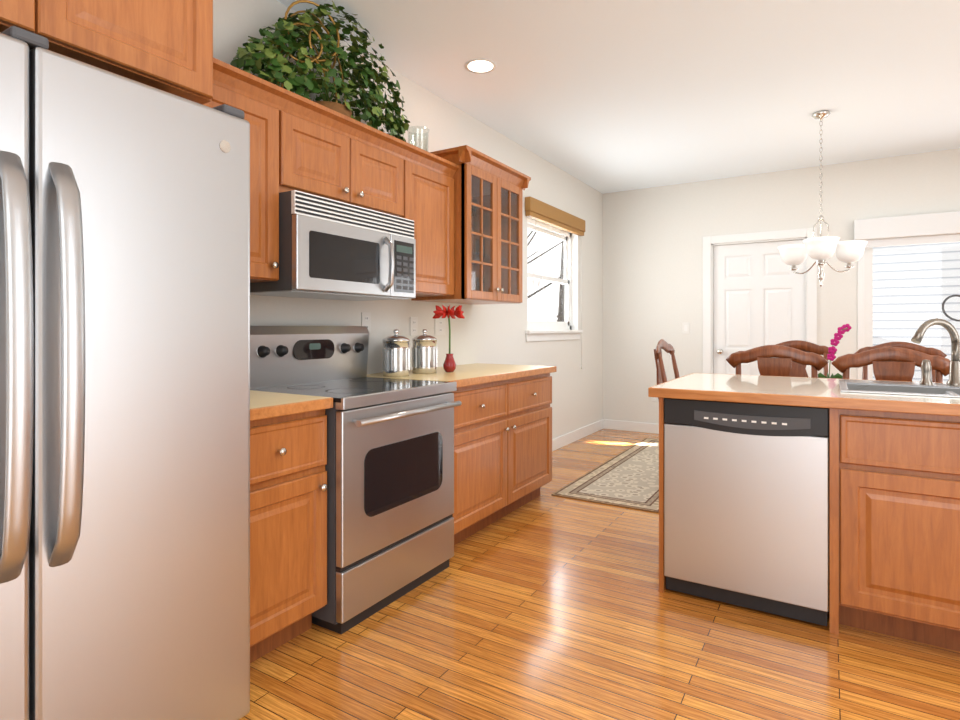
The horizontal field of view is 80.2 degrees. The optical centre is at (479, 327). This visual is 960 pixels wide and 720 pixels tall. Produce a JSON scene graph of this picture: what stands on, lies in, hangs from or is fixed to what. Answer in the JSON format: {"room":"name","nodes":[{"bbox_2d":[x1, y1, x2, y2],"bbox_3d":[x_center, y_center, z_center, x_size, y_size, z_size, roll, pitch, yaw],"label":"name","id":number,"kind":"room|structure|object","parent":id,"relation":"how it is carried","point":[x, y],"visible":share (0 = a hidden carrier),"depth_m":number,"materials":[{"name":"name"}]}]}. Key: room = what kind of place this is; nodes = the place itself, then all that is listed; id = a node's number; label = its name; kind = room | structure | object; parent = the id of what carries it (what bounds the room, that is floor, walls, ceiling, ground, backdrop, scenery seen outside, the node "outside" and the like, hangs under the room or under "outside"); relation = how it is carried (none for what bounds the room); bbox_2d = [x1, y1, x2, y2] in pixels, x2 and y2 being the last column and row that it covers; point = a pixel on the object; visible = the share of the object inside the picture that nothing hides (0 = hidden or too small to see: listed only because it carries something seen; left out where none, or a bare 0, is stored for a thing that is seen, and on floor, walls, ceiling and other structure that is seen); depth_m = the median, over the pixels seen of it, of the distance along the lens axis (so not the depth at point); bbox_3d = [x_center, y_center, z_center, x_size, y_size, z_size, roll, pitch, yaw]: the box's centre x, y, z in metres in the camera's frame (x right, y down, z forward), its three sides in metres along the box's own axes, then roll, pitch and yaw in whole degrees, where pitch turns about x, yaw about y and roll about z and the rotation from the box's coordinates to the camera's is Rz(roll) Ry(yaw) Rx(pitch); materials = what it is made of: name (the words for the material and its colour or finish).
{"room":"kitchen","nodes":[
{"label":"kitchen","id":0,"kind":"room"},
{"bbox_2d":[213,0,602,438],"bbox_3d":[-0.733,-0.200,3.305,0.160,2.760,8.390,0,0,32],"label":"wall","id":1,"kind":"structure","parent":0,"point":[489,333],"depth_m":4.33,"materials":[{"name":"paint"}]},
{"bbox_2d":[0,0,47,38],"bbox_3d":[-1.470,-0.990,1.353,0.618,0.540,0.475,0,0,32],"label":"upper cabinet","id":2,"kind":"object","parent":1,"relation":"attached to","point":[29,15],"depth_m":1.38,"materials":[{"name":"brown wood"}]},
{"bbox_2d":[48,0,223,107],"bbox_3d":[-1.222,-0.990,1.758,0.618,0.540,0.475,0,0,32],"label":"upper cabinet","id":3,"kind":"object","parent":1,"relation":"attached to","point":[165,45],"depth_m":1.63,"materials":[{"name":"brown wood"}]},
{"bbox_2d":[220,62,287,282],"bbox_3d":[-1.091,-0.588,2.239,0.338,0.785,0.478,0,0,32],"label":"upper cabinet","id":4,"kind":"object","parent":1,"relation":"attached to","point":[264,104],"depth_m":2.29,"materials":[{"name":"brown wood"}]},
{"bbox_2d":[230,0,409,141],"bbox_3d":[-0.728,-1.274,2.804,0.298,0.584,1.084,0,0,32],"label":"ivy plant","id":5,"kind":"object","parent":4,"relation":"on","point":[288,29],"visible":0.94,"depth_m":2.69,"materials":[{"name":"green plant"}]},
{"bbox_2d":[288,90,407,218],"bbox_3d":[-0.756,-0.773,2.787,0.338,0.415,0.807,0,0,32],"label":"upper cabinet","id":6,"kind":"object","parent":1,"relation":"attached to","point":[333,155],"depth_m":2.66,"materials":[{"name":"brown wood"}]},
{"bbox_2d":[250,190,415,300],"bbox_3d":[-0.696,-0.356,2.739,0.487,0.410,0.782,0,0,32],"label":"microwave","id":7,"kind":"object","parent":6,"relation":"attached to","point":[331,249],"visible":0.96,"depth_m":2.53,"materials":[{"name":"grey metal"}]},
{"bbox_2d":[361,312,370,332],"bbox_3d":[-0.653,-0.030,3.273,0.008,0.120,0.075,0,0,32],"label":"electrical outlet plate","id":8,"kind":"object","parent":1,"relation":"attached to","point":[365,318],"visible":0.81,"depth_m":3.27,"materials":[{"name":"white plastic"}]},
{"bbox_2d":[410,317,417,335],"bbox_3d":[-0.423,-0.010,3.649,0.008,0.120,0.075,0,0,32],"label":"electrical outlet plate","id":9,"kind":"object","parent":1,"relation":"attached to","point":[413,326],"visible":0.98,"depth_m":3.65,"materials":[{"name":"white plastic"}]},
{"bbox_2d":[408,144,459,299],"bbox_3d":[-0.419,-0.588,3.336,0.338,0.785,0.480,0,0,32],"label":"upper cabinet","id":10,"kind":"object","parent":1,"relation":"attached to","point":[433,181],"depth_m":3.29,"materials":[{"name":"brown wood"}]},
{"bbox_2d":[407,126,428,150],"bbox_3d":[-0.371,-1.085,3.417,0.136,0.205,0.136,0,0,32],"label":"glass vase","id":11,"kind":"object","parent":10,"relation":"on","point":[413,140],"visible":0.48,"depth_m":3.39,"materials":[{"name":"clear glass"}]},
{"bbox_2d":[435,318,444,334],"bbox_3d":[-0.272,-0.010,3.896,0.008,0.120,0.120,0,0,32],"label":"electrical outlet plate","id":12,"kind":"object","parent":1,"relation":"attached to","point":[439,326],"visible":0.96,"depth_m":3.89,"materials":[{"name":"white plastic"}]},
{"bbox_2d":[525,217,582,341],"bbox_3d":[0.680,-0.450,5.559,0.195,1.140,1.270,0,0,32],"label":"window","id":13,"kind":"structure","parent":1,"relation":"in","point":[548,330],"depth_m":5.78,"materials":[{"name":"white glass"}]},
{"bbox_2d":[525,196,584,368],"bbox_3d":[0.757,-0.352,5.523,0.059,1.585,1.310,0,0,32],"label":"bamboo blind","id":14,"kind":"object","parent":13,"relation":"attached to","point":[539,210],"visible":0.96,"depth_m":5.41,"materials":[{"name":"brown wood"}]},
{"bbox_2d":[552,419,603,450],"bbox_3d":[0.718,1.125,5.503,0.015,0.110,2.805,0,0,32],"label":"baseboard","id":15,"kind":"structure","parent":1,"relation":"attached to","point":[570,437],"depth_m":5.97,"materials":[{"name":"white wood"}]},
{"bbox_2d":[239,429,959,719],"bbox_3d":[1.978,1.210,1.643,6.520,0.060,8.390,0,0,32],"label":"floor","id":16,"kind":"structure","parent":0,"point":[545,605],"depth_m":2.08,"materials":[{"name":"brown wood"}]},
{"bbox_2d":[0,26,249,719],"bbox_3d":[-1.217,0.271,1.480,0.862,1.818,0.912,0,0,32],"label":"refrigerator","id":17,"kind":"object","parent":16,"relation":"on","point":[124,398],"visible":1,"depth_m":1.37,"materials":[{"name":"grey metal"}]},
{"bbox_2d":[250,407,332,662],"bbox_3d":[-0.972,0.743,2.157,0.626,0.874,0.472,0,0,32],"label":"base cabinet","id":18,"kind":"object","parent":16,"relation":"on","point":[288,454],"depth_m":2.03,"materials":[{"name":"brown wood"}]},
{"bbox_2d":[250,391,332,422],"bbox_3d":[-0.966,0.286,2.153,0.640,0.040,0.472,0,0,32],"label":"countertop","id":19,"kind":"structure","parent":18,"relation":"on","point":[263,405],"depth_m":2.06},
{"bbox_2d":[250,326,461,633],"bbox_3d":[-0.590,0.585,2.658,0.752,1.190,0.772,0,0,32],"label":"range","id":20,"kind":"object","parent":16,"relation":"on","point":[389,467],"visible":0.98,"depth_m":2.48,"materials":[{"name":"grey metal"}]},
{"bbox_2d":[453,379,509,544],"bbox_3d":[-0.270,0.743,3.302,0.626,0.874,0.650,0,0,32],"label":"base cabinet","id":21,"kind":"object","parent":16,"relation":"on","point":[502,440],"depth_m":3.17,"materials":[{"name":"brown wood"}]},
{"bbox_2d":[367,363,553,386],"bbox_3d":[-0.094,0.286,3.575,0.640,0.040,1.300,0,0,32],"label":"countertop","id":22,"kind":"structure","parent":21,"relation":"on","point":[466,375],"depth_m":3.36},
{"bbox_2d":[382,329,409,376],"bbox_3d":[-0.464,0.136,3.152,0.150,0.258,0.150,0,0,32],"label":"canister","id":23,"kind":"object","parent":22,"relation":"on","point":[396,356],"visible":1,"depth_m":3.09,"materials":[{"name":"metal"}]},
{"bbox_2d":[412,329,436,373],"bbox_3d":[-0.328,0.136,3.373,0.150,0.258,0.150,0,0,32],"label":"canister","id":24,"kind":"object","parent":22,"relation":"on","point":[424,353],"visible":1,"depth_m":3.31,"materials":[{"name":"metal"}]},
{"bbox_2d":[433,305,464,371],"bbox_3d":[-0.188,0.064,3.429,0.192,0.402,0.192,0,0,32],"label":"vase","id":25,"kind":"object","parent":22,"relation":"on","point":[449,364],"visible":1,"depth_m":3.41,"materials":[{"name":"red glass"}]},
{"bbox_2d":[510,371,553,512],"bbox_3d":[0.069,0.743,3.856,0.626,0.874,0.650,0,0,32],"label":"base cabinet","id":26,"kind":"object","parent":16,"relation":"on","point":[530,397],"depth_m":3.69,"materials":[{"name":"brown wood"}]},
{"bbox_2d":[551,438,658,512],"bbox_3d":[1.456,1.175,4.849,0.760,0.008,2.410,0,0,32],"label":"rug","id":27,"kind":"object","parent":16,"relation":"on","point":[628,477],"visible":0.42,"depth_m":4.32,"materials":[{"name":"beige fabric"}]},
{"bbox_2d":[654,339,678,399],"bbox_3d":[1.601,0.626,4.238,0.565,1.085,0.541,0,0,32],"label":"chair","id":28,"kind":"object","parent":27,"relation":"on","point":[664,345],"visible":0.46,"depth_m":4.32,"materials":[{"name":"brown wood"}]},
{"bbox_2d":[726,345,828,377],"bbox_3d":[1.849,0.640,3.538,0.541,1.085,0.565,0,0,32],"label":"chair","id":29,"kind":"object","parent":16,"relation":"on","point":[774,360],"visible":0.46,"depth_m":3.30,"materials":[{"name":"brown wood"}]},
{"bbox_2d":[652,394,959,650],"bbox_3d":[1.850,0.743,2.419,1.928,0.874,0.935,0,0,32],"label":"kitchen island","id":30,"kind":"object","parent":16,"relation":"on","point":[894,500],"depth_m":2.12,"materials":[{"name":"brown wood"}]},
{"bbox_2d":[664,398,827,625],"bbox_3d":[1.245,0.740,2.636,0.625,0.857,0.628,0,0,32],"label":"dishwasher","id":31,"kind":"object","parent":30,"relation":"in","point":[746,505],"visible":0.92,"depth_m":2.36,"materials":[{"name":"grey metal"}]},
{"bbox_2d":[652,374,851,405],"bbox_3d":[1.333,0.286,2.759,0.746,0.040,0.951,0,0,32],"label":"island countertop","id":32,"kind":"structure","parent":30,"relation":"on","point":[774,388],"depth_m":2.51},
{"bbox_2d":[836,379,959,397],"bbox_3d":[2.004,0.357,2.410,0.820,0.198,0.601,0,0,32],"label":"sink","id":33,"kind":"object","parent":32,"relation":"in","point":[858,386],"depth_m":2.60,"materials":[{"name":"silver metal"}]},
{"bbox_2d":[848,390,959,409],"bbox_3d":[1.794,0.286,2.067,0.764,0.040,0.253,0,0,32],"label":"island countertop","id":34,"kind":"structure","parent":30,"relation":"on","point":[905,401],"depth_m":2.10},
{"bbox_2d":[776,340,835,376],"bbox_3d":[2.406,0.640,4.351,0.541,1.085,0.565,0,0,32],"label":"chair","id":35,"kind":"object","parent":16,"relation":"on","point":[797,370],"visible":0.29,"depth_m":4.54,"materials":[{"name":"brown wood"}]},
{"bbox_2d":[831,347,949,382],"bbox_3d":[2.270,0.640,3.174,0.540,1.085,0.585,0,0,32],"label":"chair","id":36,"kind":"object","parent":16,"relation":"on","point":[902,368],"visible":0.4,"depth_m":2.94,"materials":[{"name":"brown wood"}]},
{"bbox_2d":[854,341,946,381],"bbox_3d":[2.905,0.640,3.923,0.540,1.085,0.585,0,0,32],"label":"chair","id":37,"kind":"object","parent":16,"relation":"on","point":[923,349],"visible":0.15,"depth_m":4.10,"materials":[{"name":"brown wood"}]},
{"bbox_3d":[2.323,0.802,3.795,1.600,0.755,0.860,0,0,32],"label":"dining table","id":38,"kind":"object","parent":16,"relation":"on","visible":0},
{"bbox_2d":[818,324,850,378],"bbox_3d":[2.348,0.198,3.820,0.237,0.453,0.218,0,0,32],"label":"orchid","id":39,"kind":"object","parent":38,"relation":"on","point":[838,336],"visible":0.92,"depth_m":3.79,"materials":[{"name":"pink plant"}]},
{"bbox_2d":[277,0,959,193],"bbox_3d":[1.978,-1.610,1.643,6.520,0.060,8.390,0,0,32],"label":"ceiling","id":40,"kind":"structure","parent":0,"point":[605,96],"depth_m":3.58,"materials":[{"name":"paint"}]},
{"bbox_2d":[465,58,495,73],"bbox_3d":[0.003,-1.577,3.435,0.190,0.006,0.190,0,0,32],"label":"recessed light","id":41,"kind":"object","parent":40,"relation":"in","point":[480,66],"visible":1,"depth_m":3.44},
{"bbox_2d":[777,110,867,286],"bbox_3d":[2.478,-0.940,4.146,0.587,1.280,0.541,0,0,32],"label":"pendant chandelier","id":42,"kind":"object","parent":40,"relation":"hanging from","point":[820,250],"visible":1,"depth_m":4.14,"materials":[{"name":"white glass"}]},
{"bbox_2d":[603,148,959,423],"bbox_3d":[4.128,-0.200,5.152,6.200,2.760,0.160,0,0,32],"label":"wall","id":43,"kind":"structure","parent":0,"point":[652,266],"depth_m":6.14,"materials":[{"name":"paint"}]},
{"bbox_2d":[604,419,658,433],"bbox_3d":[1.926,1.125,6.399,1.079,0.110,0.016,0,0,32],"label":"baseboard","id":44,"kind":"structure","parent":43,"relation":"attached to","point":[608,424],"depth_m":6.51,"materials":[{"name":"white wood"}]},
{"bbox_2d":[682,322,689,333],"bbox_3d":[2.242,0.000,6.208,0.075,0.120,0.008,0,0,32],"label":"switch plate","id":45,"kind":"object","parent":43,"relation":"attached to","point":[685,327],"visible":1,"depth_m":6.21,"materials":[{"name":"white plastic"}]},
{"bbox_2d":[714,240,804,374],"bbox_3d":[2.851,0.145,5.857,0.849,2.045,0.113,0,0,32],"label":"interior door","id":46,"kind":"structure","parent":43,"relation":"in","point":[759,294],"depth_m":5.89,"materials":[{"name":"white wood"}]},
{"bbox_2d":[703,228,816,377],"bbox_3d":[2.880,0.100,5.905,1.055,2.160,0.180,0,0,32],"label":"door frame","id":47,"kind":"structure","parent":43,"relation":"attached to","point":[710,243],"depth_m":5.90,"materials":[{"name":"white wood"}]},
{"bbox_2d":[858,243,959,382],"bbox_3d":[4.529,0.125,4.896,2.150,2.110,0.178,0,0,32],"label":"window","id":48,"kind":"structure","parent":43,"relation":"in","point":[865,300],"depth_m":5.37,"materials":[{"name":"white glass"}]},
{"bbox_2d":[854,211,959,247],"bbox_3d":[4.466,-0.880,4.775,2.230,0.260,0.090,0,0,32],"label":"valance","id":49,"kind":"object","parent":48,"relation":"attached to","point":[934,228],"visible":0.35,"depth_m":5.11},
{"label":"outside","id":50,"kind":"structure","parent":0,"visible":0},
{"bbox_2d":[528,229,959,382],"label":"window","id":51,"kind":"structure","parent":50,"point":[925,281],"depth_m":6.77,"materials":[{"name":"white"}]}
]}

